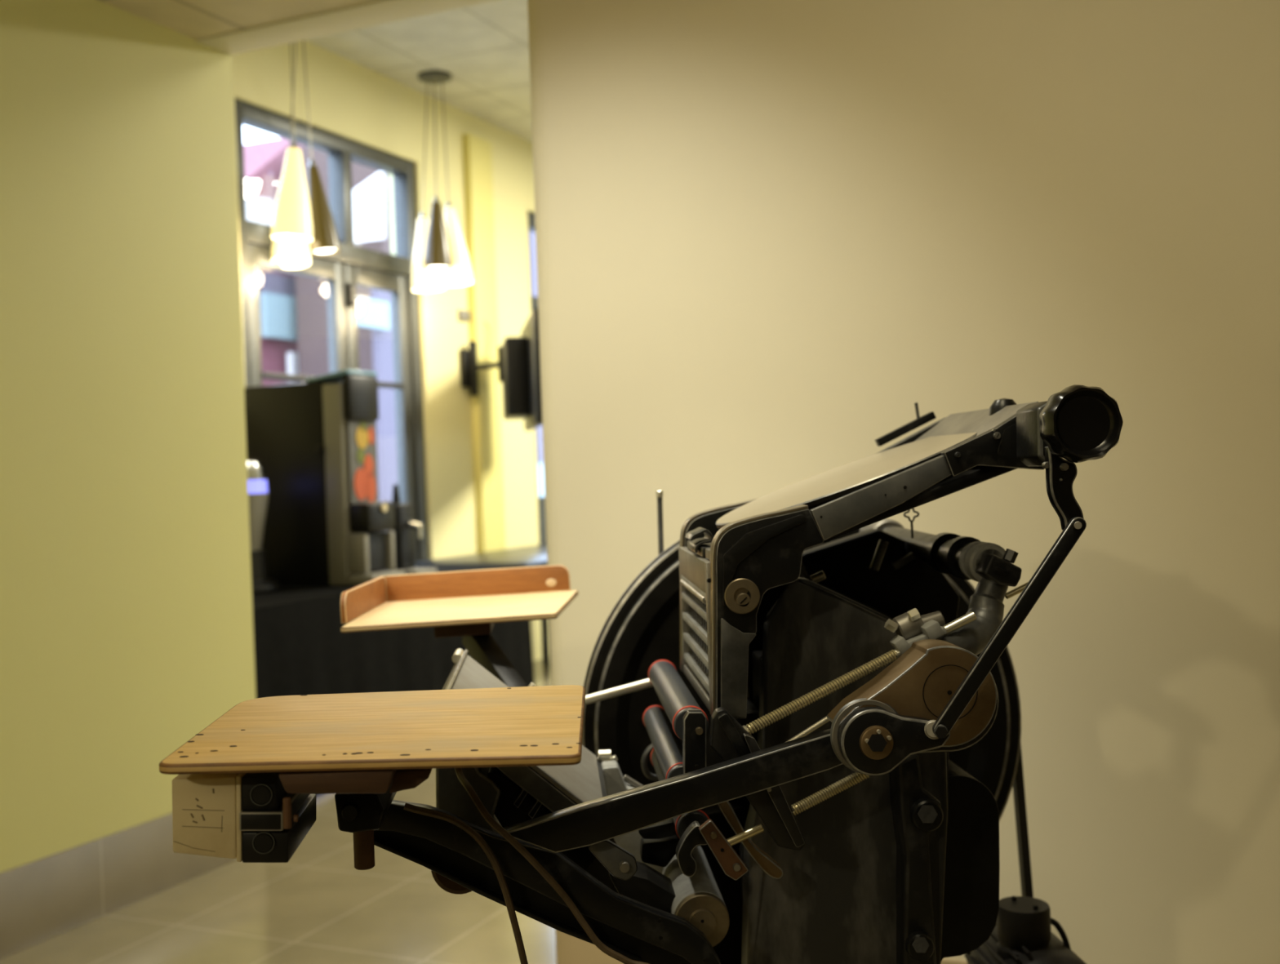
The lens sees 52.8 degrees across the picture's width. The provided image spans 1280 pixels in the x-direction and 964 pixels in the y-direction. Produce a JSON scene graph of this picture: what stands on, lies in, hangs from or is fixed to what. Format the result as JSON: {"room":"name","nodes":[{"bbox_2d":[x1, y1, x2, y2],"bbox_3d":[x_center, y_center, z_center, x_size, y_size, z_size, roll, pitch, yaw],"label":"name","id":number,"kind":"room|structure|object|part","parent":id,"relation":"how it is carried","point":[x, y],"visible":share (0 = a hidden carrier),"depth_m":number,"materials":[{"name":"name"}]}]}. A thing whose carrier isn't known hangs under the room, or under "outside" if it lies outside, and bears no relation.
{"room":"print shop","nodes":[
{"label":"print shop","id":0,"kind":"room"},
{"bbox_2d":[0,0,256,872],"bbox_3d":[-2.864,-0.390,0.903,0.160,3.362,7.351,-2,1,24],"label":"wall","id":1,"kind":"structure","parent":0,"point":[126,632],"depth_m":3.71,"materials":[{"name":"yellow paint"}]},
{"bbox_2d":[0,813,236,959],"bbox_3d":[-2.730,1.179,0.882,0.012,0.218,7.351,-2,1,24],"label":"baseboard","id":2,"kind":"structure","parent":1,"relation":"attached to","point":[42,900],"depth_m":3.58,"materials":[{"name":"tile"}]},
{"bbox_2d":[196,0,497,55],"bbox_3d":[2.272,-1.886,2.526,8.005,0.762,0.159,-2,1,24],"label":"ceiling beam","id":3,"kind":"structure","parent":1,"relation":"attached to","point":[380,11],"depth_m":3.96,"materials":[{"name":"beige paint"}]},
{"bbox_2d":[99,0,377,39],"bbox_3d":[0.798,-1.478,-0.833,8.000,0.100,7.191,-2,1,24],"label":"ceiling","id":4,"kind":"structure","parent":0,"point":[194,19],"depth_m":3.84,"materials":[{"name":"paint"}]},
{"bbox_2d":[0,656,556,963],"bbox_3d":[4.654,1.048,4.256,13.000,0.100,20.500,-2,1,24],"label":"floor","id":5,"kind":"structure","parent":0,"point":[315,907],"depth_m":3.52,"materials":[{"name":"tile"}]},
{"bbox_2d":[415,544,550,663],"bbox_3d":[-0.598,0.779,7.369,0.780,0.746,1.570,-2,1,24],"label":"side table","id":6,"kind":"object","parent":5,"relation":"on","point":[532,555],"visible":0.22,"depth_m":7.23,"materials":[{"name":"grey"}]},
{"bbox_3d":[-0.604,0.788,8.143,0.040,0.714,0.040,-2,1,24],"label":"leg","id":7,"kind":"part","parent":6,"relation":"part of","materials":[{"name":"grey metal"}]},
{"bbox_2d":[159,384,1123,963],"bbox_3d":[0.086,0.544,1.592,1.023,1.276,1.218,-2,1,0],"label":"press","id":8,"kind":"object","parent":5,"relation":"on","point":[793,736],"visible":0.99,"depth_m":1.37,"materials":[{"name":"metal"}]},
{"bbox_2d":[172,772,315,862],"bbox_3d":[-0.321,0.267,1.063,0.100,0.071,0.158,-2,1,-4],"label":"switch box","id":9,"kind":"object","parent":8,"relation":"attached to","point":[246,817],"visible":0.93,"depth_m":1.02,"materials":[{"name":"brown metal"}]},
{"bbox_3d":[-0.302,0.266,1.078,0.034,0.017,0.131,-2,1,-4],"label":"rail","id":10,"kind":"part","parent":9,"relation":"part of","materials":[{"name":"black metal"}]},
{"bbox_3d":[-0.271,0.254,0.990,0.007,0.023,0.006,-2,1,-4],"label":"toggle lever","id":11,"kind":"part","parent":9,"relation":"part of","materials":[{"name":"brown wood"}]},
{"bbox_3d":[-0.248,0.291,1.153,0.018,0.107,0.018,-2,1,-4],"label":"board post","id":12,"kind":"part","parent":8,"relation":"part of","materials":[{"name":"brown wood"}]},
{"bbox_2d":[334,782,396,832],"bbox_3d":[-0.250,0.289,1.197,0.042,0.034,0.151,-2,1,-4],"label":"bracket","id":13,"kind":"object","parent":8,"relation":"attached to","point":[356,812],"depth_m":1.13,"materials":[{"name":"metal"}]},
{"bbox_2d":[403,803,528,963],"bbox_3d":[-0.140,0.746,1.246,0.142,0.884,0.018,-2,1,-10],"label":"power cord","id":14,"kind":"object","parent":8,"relation":"hanging from","point":[473,833],"visible":1,"depth_m":1.24,"materials":[{"name":"black rubber"}]},
{"bbox_2d":[454,768,649,963],"bbox_3d":[-0.053,0.717,1.262,0.229,0.958,0.063,-2,1,-4],"label":"power cord","id":15,"kind":"object","parent":8,"relation":"hanging from","point":[488,818],"visible":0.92,"depth_m":1.24,"materials":[{"name":"black rubber"}]},
{"bbox_3d":[-0.028,0.282,1.744,0.100,0.034,0.012,-2,1,-4],"label":"delivery rod","id":16,"kind":"part","parent":8,"relation":"part of","materials":[{"name":"beige"}]},
{"bbox_3d":[-0.028,0.372,1.643,0.075,0.038,0.023,-2,1,40],"label":"gripper rod","id":17,"kind":"part","parent":8,"relation":"part of","materials":[{"name":"metal"}]},
{"bbox_3d":[0.014,0.441,1.530,0.093,0.081,0.045,-2,1,-4],"label":"rocker arm","id":18,"kind":"part","parent":8,"relation":"part of","materials":[{"name":"metal"}]},
{"bbox_3d":[0.033,0.086,1.993,0.011,0.145,0.011,-2,1,-4],"label":"brake rod","id":19,"kind":"part","parent":8,"relation":"part of","materials":[{"name":"metal"}]},
{"bbox_3d":[0.036,0.300,1.259,0.340,0.104,0.022,-2,1,-4],"label":"platen arm","id":20,"kind":"part","parent":8,"relation":"part of","materials":[{"name":"metal"}]},
{"bbox_3d":[0.063,0.127,1.514,0.008,0.008,0.242,-2,1,-4],"label":"clamp rod","id":21,"kind":"part","parent":8,"relation":"part of","materials":[{"name":"metal"}]},
{"bbox_3d":[0.103,0.132,1.670,0.108,0.218,0.023,-2,1,-4],"label":"bed rail","id":22,"kind":"part","parent":8,"relation":"part of","materials":[{"name":"beige metal"}]},
{"bbox_3d":[0.102,0.193,1.341,0.040,0.104,0.005,-2,1,-4],"label":"cheek plate","id":23,"kind":"part","parent":8,"relation":"part of","materials":[{"name":"metal"}]},
{"bbox_2d":[724,577,759,613],"bbox_3d":[0.105,0.118,1.335,0.037,0.037,0.006,-2,1,-4],"label":"washer","id":24,"kind":"object","parent":8,"relation":"in","point":[741,595],"depth_m":1.33,"materials":[{"name":"beige metal"}]},
{"bbox_3d":[0.107,0.363,1.323,0.042,0.022,0.008,-2,1,-4],"label":"spring rod","id":25,"kind":"part","parent":8,"relation":"part of","materials":[{"name":"beige"}]},
{"bbox_3d":[0.114,0.369,1.349,0.068,0.090,0.020,-2,1,-4],"label":"cam rail","id":26,"kind":"part","parent":8,"relation":"part of","materials":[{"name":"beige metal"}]},
{"bbox_3d":[0.201,0.567,1.645,0.274,0.925,0.045,-2,1,-4],"label":"frame","id":27,"kind":"part","parent":8,"relation":"part of","materials":[{"name":"metal"}]},
{"bbox_3d":[0.125,0.135,1.355,0.108,0.218,0.023,-2,1,-4],"label":"bed rail","id":28,"kind":"part","parent":8,"relation":"part of","materials":[{"name":"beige metal"}]},
{"bbox_3d":[0.171,0.255,1.317,0.057,0.036,0.006,-2,1,-4],"label":"tie rod","id":29,"kind":"part","parent":8,"relation":"part of","materials":[{"name":"beige"}]},
{"bbox_2d":[809,570,826,582],"bbox_3d":[0.209,0.112,1.519,0.018,0.016,0.011,-2,1,-4],"label":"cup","id":30,"kind":"object","parent":8,"relation":"on","point":[817,577],"depth_m":1.51,"materials":[{"name":"metal"}]},
{"bbox_3d":[0.234,0.348,1.480,0.242,0.480,0.035,-2,1,-4],"label":"frame","id":31,"kind":"part","parent":8,"relation":"part of","materials":[{"name":"metal"}]},
{"bbox_2d":[859,725,893,759],"bbox_3d":[0.224,0.246,1.211,0.032,0.032,0.018,-2,1,-4],"label":"washer","id":32,"kind":"object","parent":8,"relation":"in","point":[876,742],"depth_m":1.22,"materials":[{"name":"beige metal"}]},
{"bbox_3d":[0.256,0.016,1.354,0.156,0.086,0.011,-2,1,-4],"label":"track plate","id":33,"kind":"part","parent":8,"relation":"part of","materials":[{"name":"grey metal"}]},
{"bbox_3d":[0.242,0.246,1.231,0.106,0.064,0.018,-2,1,-4],"label":"throw off lever","id":34,"kind":"part","parent":8,"relation":"part of","materials":[{"name":"metal"}]},
{"bbox_3d":[0.281,-0.013,1.688,0.253,0.135,0.012,-2,1,-4],"label":"track plate","id":35,"kind":"part","parent":8,"relation":"part of","materials":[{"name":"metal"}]},
{"bbox_3d":[0.367,-0.090,1.707,0.008,0.031,0.004,-2,1,-4],"label":"wick rod","id":36,"kind":"part","parent":8,"relation":"part of","materials":[{"name":"metal"}]},
{"bbox_3d":[0.336,0.149,1.363,0.039,0.024,0.010,-2,1,-4],"label":"guide rod","id":37,"kind":"part","parent":8,"relation":"part of","materials":[{"name":"silver metal"}]},
{"bbox_3d":[0.386,-0.065,1.522,0.060,0.042,0.300,-2,1,-4],"label":"fountain blade","id":38,"kind":"part","parent":8,"relation":"part of","materials":[{"name":"metal"}]},
{"bbox_3d":[0.346,0.135,1.207,0.152,0.200,0.008,-2,1,-4],"label":"link rod","id":39,"kind":"part","parent":8,"relation":"part of","materials":[{"name":"metal"}]},
{"bbox_2d":[964,895,1086,963],"bbox_3d":[0.563,0.841,1.872,0.182,0.504,0.265,-2,1,-4],"label":"motor","id":40,"kind":"object","parent":8,"relation":"on","point":[1021,934],"visible":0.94,"depth_m":1.79,"materials":[{"name":"metal"}]},
{"bbox_3d":[0.561,0.721,1.825,0.154,0.154,0.172,-2,1,-4],"label":"motor","id":41,"kind":"part","parent":40,"relation":"part of","materials":[{"name":"black metal"}]},
{"bbox_3d":[0.620,0.756,1.842,0.092,0.288,0.025,-2,1,-41],"label":"motor cord","id":42,"kind":"part","parent":40,"relation":"part of","materials":[{"name":"black rubber"}]},
{"bbox_3d":[0.414,0.007,1.261,0.034,0.084,0.014,-2,1,-4],"label":"bent lever","id":43,"kind":"part","parent":8,"relation":"part of","materials":[{"name":"black metal"}]},
{"bbox_3d":[0.422,-0.056,1.234,0.074,0.075,0.034,-2,1,-4],"label":"hand knob","id":44,"kind":"part","parent":8,"relation":"part of","materials":[{"name":"black"}]},
{"bbox_2d":[231,40,551,661],"bbox_3d":[-1.388,-0.499,7.024,0.200,3.362,12.500,-2,1,24],"label":"wall","id":45,"kind":"structure","parent":0,"point":[347,99],"depth_m":7.39,"materials":[{"name":"beige paint"}]},
{"bbox_2d":[234,97,428,561],"bbox_3d":[-1.549,-0.288,6.566,0.105,2.960,1.478,-2,1,24],"label":"window","id":46,"kind":"structure","parent":45,"relation":"in","point":[353,265],"depth_m":6.67,"materials":[{"name":"grey metal"}]},
{"bbox_2d":[457,309,471,320],"bbox_3d":[-1.047,-0.976,7.569,0.049,0.062,0.100,-2,1,39],"label":"wall socket","id":47,"kind":"object","parent":45,"relation":"attached to","point":[464,315],"depth_m":7.56,"materials":[{"name":"grey plastic"}]},
{"bbox_2d":[462,133,506,553],"bbox_3d":[-0.921,-0.453,7.763,0.049,3.223,0.257,-2,1,24],"label":"trim","id":48,"kind":"structure","parent":45,"relation":"attached to","point":[477,157],"depth_m":7.71,"materials":[{"name":"yellow paint"}]},
{"bbox_2d":[484,320,490,354],"bbox_3d":[-0.928,-0.861,7.715,0.049,0.193,0.046,-2,1,39],"label":"cable","id":49,"kind":"object","parent":45,"relation":"attached to","point":[484,321],"depth_m":7.72,"materials":[{"name":"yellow plastic"}]},
{"bbox_2d":[459,308,542,431],"bbox_3d":[-0.778,-0.591,7.136,0.410,0.590,1.108,-2,1,-9],"label":"television","id":50,"kind":"object","parent":45,"relation":"attached to","point":[518,363],"visible":0.94,"depth_m":7.00,"materials":[{"name":"black plastic"}]},
{"bbox_3d":[-0.995,-0.668,7.589,0.060,0.320,0.140,-2,1,24],"label":"wall plate","id":51,"kind":"part","parent":50,"relation":"part of","materials":[{"name":"black metal"}]},
{"bbox_3d":[-0.861,-0.671,7.461,0.061,0.200,0.274,-2,1,-42],"label":"swivel arm","id":52,"kind":"part","parent":50,"relation":"part of","materials":[{"name":"black metal"}]},
{"bbox_3d":[-0.597,-0.598,7.159,0.045,0.590,1.100,-2,1,-9],"label":"screen panel","id":53,"kind":"part","parent":50,"relation":"part of","materials":[{"name":"black"}]},
{"bbox_2d":[527,211,546,544],"bbox_3d":[-0.490,-0.597,8.982,0.100,2.359,1.300,-2,1,24],"label":"window","id":54,"kind":"structure","parent":45,"relation":"in","point":[531,216],"depth_m":8.43,"materials":[{"name":"grey metal"}]},
{"bbox_2d":[306,0,532,142],"bbox_3d":[2.213,-2.349,6.100,7.634,0.100,11.650,-2,1,24],"label":"ceiling","id":55,"kind":"structure","parent":0,"point":[484,47],"depth_m":6.61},
{"bbox_2d":[271,40,340,268],"bbox_3d":[-1.587,-1.596,6.019,0.341,1.137,0.429,-2,1,-4],"label":"pendant light","id":56,"kind":"object","parent":55,"relation":"hanging from","point":[303,225],"visible":0.89,"depth_m":5.95,"materials":[{"name":"grey metal"}]},
{"bbox_3d":[-1.663,-1.256,6.130,0.180,0.461,0.202,-2,1,-4],"label":"lamp shade","id":57,"kind":"part","parent":56,"relation":"part of","materials":[{"name":"white glass"}]},
{"bbox_2d":[274,255,307,264],"bbox_3d":[-1.657,-1.072,6.124,0.155,0.068,0.155,-2,1,-4],"label":"diffuser","id":58,"kind":"object","parent":56,"relation":"attached to","point":[284,260],"depth_m":6.10,"materials":[{"name":"beige glass"}]},
{"bbox_2d":[275,235,306,239],"bbox_3d":[-1.590,-1.142,5.900,0.159,0.053,0.159,-2,1,-4],"label":"diffuser","id":59,"kind":"object","parent":56,"relation":"attached to","point":[277,237],"depth_m":5.90,"materials":[{"name":"beige"}]},
{"bbox_3d":[-1.597,-1.315,5.898,0.185,0.414,0.185,-2,1,-4],"label":"lamp shade","id":60,"kind":"part","parent":56,"relation":"part of","materials":[{"name":"white glass"}]},
{"bbox_3d":[-1.591,-1.843,5.897,0.010,0.584,0.006,-2,1,-4],"label":"cord","id":61,"kind":"part","parent":56,"relation":"part of","materials":[{"name":"gold metal"}]},
{"bbox_3d":[-1.632,-1.824,6.070,0.119,0.626,0.278,-2,1,-4],"label":"cord","id":62,"kind":"part","parent":56,"relation":"part of","materials":[{"name":"gold metal"}]},
{"bbox_3d":[-1.544,-1.819,5.980,0.007,0.638,0.081,-2,1,2],"label":"cord","id":63,"kind":"part","parent":56,"relation":"part of","materials":[{"name":"gold metal"}]},
{"bbox_3d":[-1.478,-1.269,6.018,0.147,0.412,0.143,-2,1,-4],"label":"lamp shade","id":64,"kind":"part","parent":56,"relation":"part of","materials":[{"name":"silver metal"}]},
{"bbox_2d":[314,248,336,253],"bbox_3d":[-1.472,-1.100,6.020,0.123,0.056,0.123,-2,1,-4],"label":"diffuser","id":65,"kind":"object","parent":56,"relation":"attached to","point":[316,251],"depth_m":6.01,"materials":[{"name":"beige glass"}]},
{"bbox_2d":[411,70,473,292],"bbox_3d":[-1.079,-1.613,6.902,0.332,1.155,0.302,-2,1,-4],"label":"pendant light","id":66,"kind":"object","parent":55,"relation":"hanging from","point":[441,260],"visible":1,"depth_m":6.90,"materials":[{"name":"grey metal"}]},
{"bbox_3d":[-1.158,-1.804,6.948,0.059,0.712,0.006,-2,1,-4],"label":"cord","id":67,"kind":"part","parent":66,"relation":"part of","materials":[{"name":"gold metal"}]},
{"bbox_2d":[416,286,439,289],"bbox_3d":[-1.139,-1.065,6.950,0.155,0.052,0.155,-2,1,-4],"label":"diffuser","id":68,"kind":"object","parent":66,"relation":"attached to","point":[417,287],"depth_m":6.94,"materials":[{"name":"beige glass"}]},
{"bbox_3d":[-1.144,-1.227,6.948,0.181,0.387,0.181,-2,1,-4],"label":"lamp shade","id":69,"kind":"part","parent":66,"relation":"part of","materials":[{"name":"white glass"}]},
{"bbox_3d":[-1.091,-1.836,6.870,0.007,0.653,0.092,-2,1,-1],"label":"cord","id":70,"kind":"part","parent":66,"relation":"part of","materials":[{"name":"gold metal"}]},
{"bbox_3d":[-1.075,-1.304,6.828,0.150,0.350,0.150,-2,1,-4],"label":"lamp shade","id":71,"kind":"part","parent":66,"relation":"part of","materials":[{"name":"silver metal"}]},
{"bbox_2d":[429,266,446,268],"bbox_3d":[-1.070,-1.157,6.830,0.129,0.049,0.129,-2,1,-4],"label":"diffuser","id":72,"kind":"object","parent":66,"relation":"attached to","point":[430,267],"depth_m":6.81,"materials":[{"name":"beige glass"}]},
{"bbox_3d":[-1.053,-1.837,6.974,0.018,0.654,0.007,-2,1,-34],"label":"cord","id":73,"kind":"part","parent":66,"relation":"part of","materials":[{"name":"gold metal"}]},
{"bbox_3d":[-0.991,-1.275,6.978,0.170,0.418,0.168,-2,1,-4],"label":"lamp shade","id":74,"kind":"part","parent":66,"relation":"part of","materials":[{"name":"white glass"}]},
{"bbox_2d":[448,280,468,284],"bbox_3d":[-0.985,-1.102,6.980,0.144,0.056,0.145,-2,1,-4],"label":"diffuser","id":75,"kind":"object","parent":66,"relation":"attached to","point":[449,282],"depth_m":6.97,"materials":[{"name":"beige glass"}]},
{"bbox_2d":[527,0,1279,963],"bbox_3d":[1.908,-0.567,2.006,4.675,3.362,0.150,-2,1,24],"label":"wall","id":76,"kind":"structure","parent":0,"point":[768,233],"depth_m":2.47,"materials":[{"name":"beige paint"}]},
{"bbox_2d":[555,928,967,963],"bbox_3d":[1.886,1.008,1.967,4.572,0.218,0.044,-2,1,24],"label":"baseboard","id":77,"kind":"structure","parent":76,"relation":"attached to","point":[570,949],"depth_m":2.85,"materials":[{"name":"beige"}]},
{"label":"outside","id":78,"kind":"structure","parent":0,"visible":0},
{"bbox_3d":[-9.049,1.495,11.831,29.760,0.100,34.837,-2,1,-4],"label":"pavement","id":79,"kind":"object","parent":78,"visible":0},
{"bbox_2d":[243,137,306,385],"bbox_3d":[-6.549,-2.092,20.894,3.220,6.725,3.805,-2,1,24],"label":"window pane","id":80,"kind":"structure","parent":79,"relation":"on","point":[264,160],"depth_m":19.61,"materials":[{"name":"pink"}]},
{"bbox_2d":[295,146,397,502],"bbox_3d":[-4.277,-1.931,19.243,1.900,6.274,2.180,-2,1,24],"label":"window pane","id":81,"kind":"structure","parent":79,"relation":"on","point":[371,198],"depth_m":18.77,"materials":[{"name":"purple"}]},
{"bbox_2d":[529,231,545,496],"bbox_3d":[-3.100,-1.905,26.401,3.050,6.006,3.222,-2,1,24],"label":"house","id":82,"kind":"structure","parent":79,"relation":"on","point":[532,235],"depth_m":25.22,"materials":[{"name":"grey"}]},
{"bbox_3d":[-1.530,0.831,5.262,2.081,0.746,2.996,-2,1,-4],"label":"folding table","id":83,"kind":"object","parent":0,"visible":0},
{"bbox_2d":[252,563,534,795],"bbox_3d":[-1.510,0.818,5.252,0.845,0.732,3.018,-2,1,24],"label":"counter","id":84,"kind":"object","parent":83,"relation":"on","point":[300,647],"visible":0.27,"depth_m":5.11,"materials":[{"name":"black fabric"}]},
{"bbox_2d":[247,458,279,594],"bbox_3d":[-1.661,0.179,5.348,0.310,0.553,0.310,-2,1,-4],"label":"coffee machine","id":85,"kind":"object","parent":84,"relation":"on","point":[258,495],"visible":0.36,"depth_m":5.29,"materials":[{"name":"black plastic"}]},
{"bbox_2d":[247,458,267,479],"bbox_3d":[-1.669,-0.052,5.346,0.240,0.090,0.240,-2,1,-4],"label":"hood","id":86,"kind":"object","parent":85,"relation":"attached to","point":[256,470],"depth_m":5.29,"materials":[{"name":"silver metal"}]},
{"bbox_2d":[244,368,404,585],"bbox_3d":[-1.401,-0.015,5.661,0.670,0.918,0.260,-2,1,24],"label":"dispenser","id":87,"kind":"object","parent":84,"relation":"on","point":[315,442],"visible":0.91,"depth_m":5.56,"materials":[{"name":"black plastic"}]},
{"bbox_3d":[-1.298,-0.457,5.615,0.220,0.042,0.220,-2,1,24],"label":"lid","id":88,"kind":"part","parent":87,"relation":"part of","materials":[{"name":"blue"}]},
{"bbox_3d":[-1.202,-0.087,5.592,0.015,0.350,0.198,-2,1,24],"label":"picture panel","id":89,"kind":"part","parent":87,"relation":"part of","materials":[{"name":"multicoloured plastic"}]},
{"bbox_2d":[353,421,376,502],"bbox_3d":[-1.194,-0.092,5.587,0.003,0.376,0.155,-2,1,24],"label":"picture","id":90,"kind":"object","parent":87,"relation":"on","point":[364,432],"depth_m":5.59,"materials":[{"name":"multicoloured paper"}]},
{"bbox_3d":[-1.166,0.302,5.576,0.070,0.169,0.150,-2,1,24],"label":"splash panel","id":91,"kind":"part","parent":87,"relation":"part of","materials":[{"name":"black plastic"}]},
{"bbox_2d":[347,570,404,585],"bbox_3d":[-1.135,0.413,5.565,0.130,0.045,0.240,-2,1,24],"label":"drip tray","id":92,"kind":"object","parent":87,"relation":"on","point":[354,577],"depth_m":5.47,"materials":[{"name":"grey plastic"}]},
{"bbox_2d":[382,484,437,574],"bbox_3d":[-1.078,0.220,5.929,0.230,0.420,0.160,-2,1,24],"label":"dispenser","id":93,"kind":"object","parent":84,"relation":"on","point":[405,525],"visible":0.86,"depth_m":5.90,"materials":[{"name":"black plastic"}]},
{"bbox_3d":[-1.125,0.056,5.946,0.044,0.089,0.044,-2,1,-4],"label":"tap handle","id":94,"kind":"part","parent":93,"relation":"part of","materials":[{"name":"black plastic"}]},
{"bbox_2d":[383,568,437,574],"bbox_3d":[-1.071,0.416,5.931,0.230,0.028,0.160,-2,1,24],"label":"drip tray","id":95,"kind":"object","parent":93,"relation":"on","point":[406,571],"depth_m":5.89,"materials":[{"name":"grey plastic"}]},
{"bbox_3d":[-1.032,0.216,5.908,0.077,0.085,0.032,-2,1,24],"label":"spout","id":96,"kind":"part","parent":93,"relation":"part of","materials":[{"name":"silver metal"}]}
]}

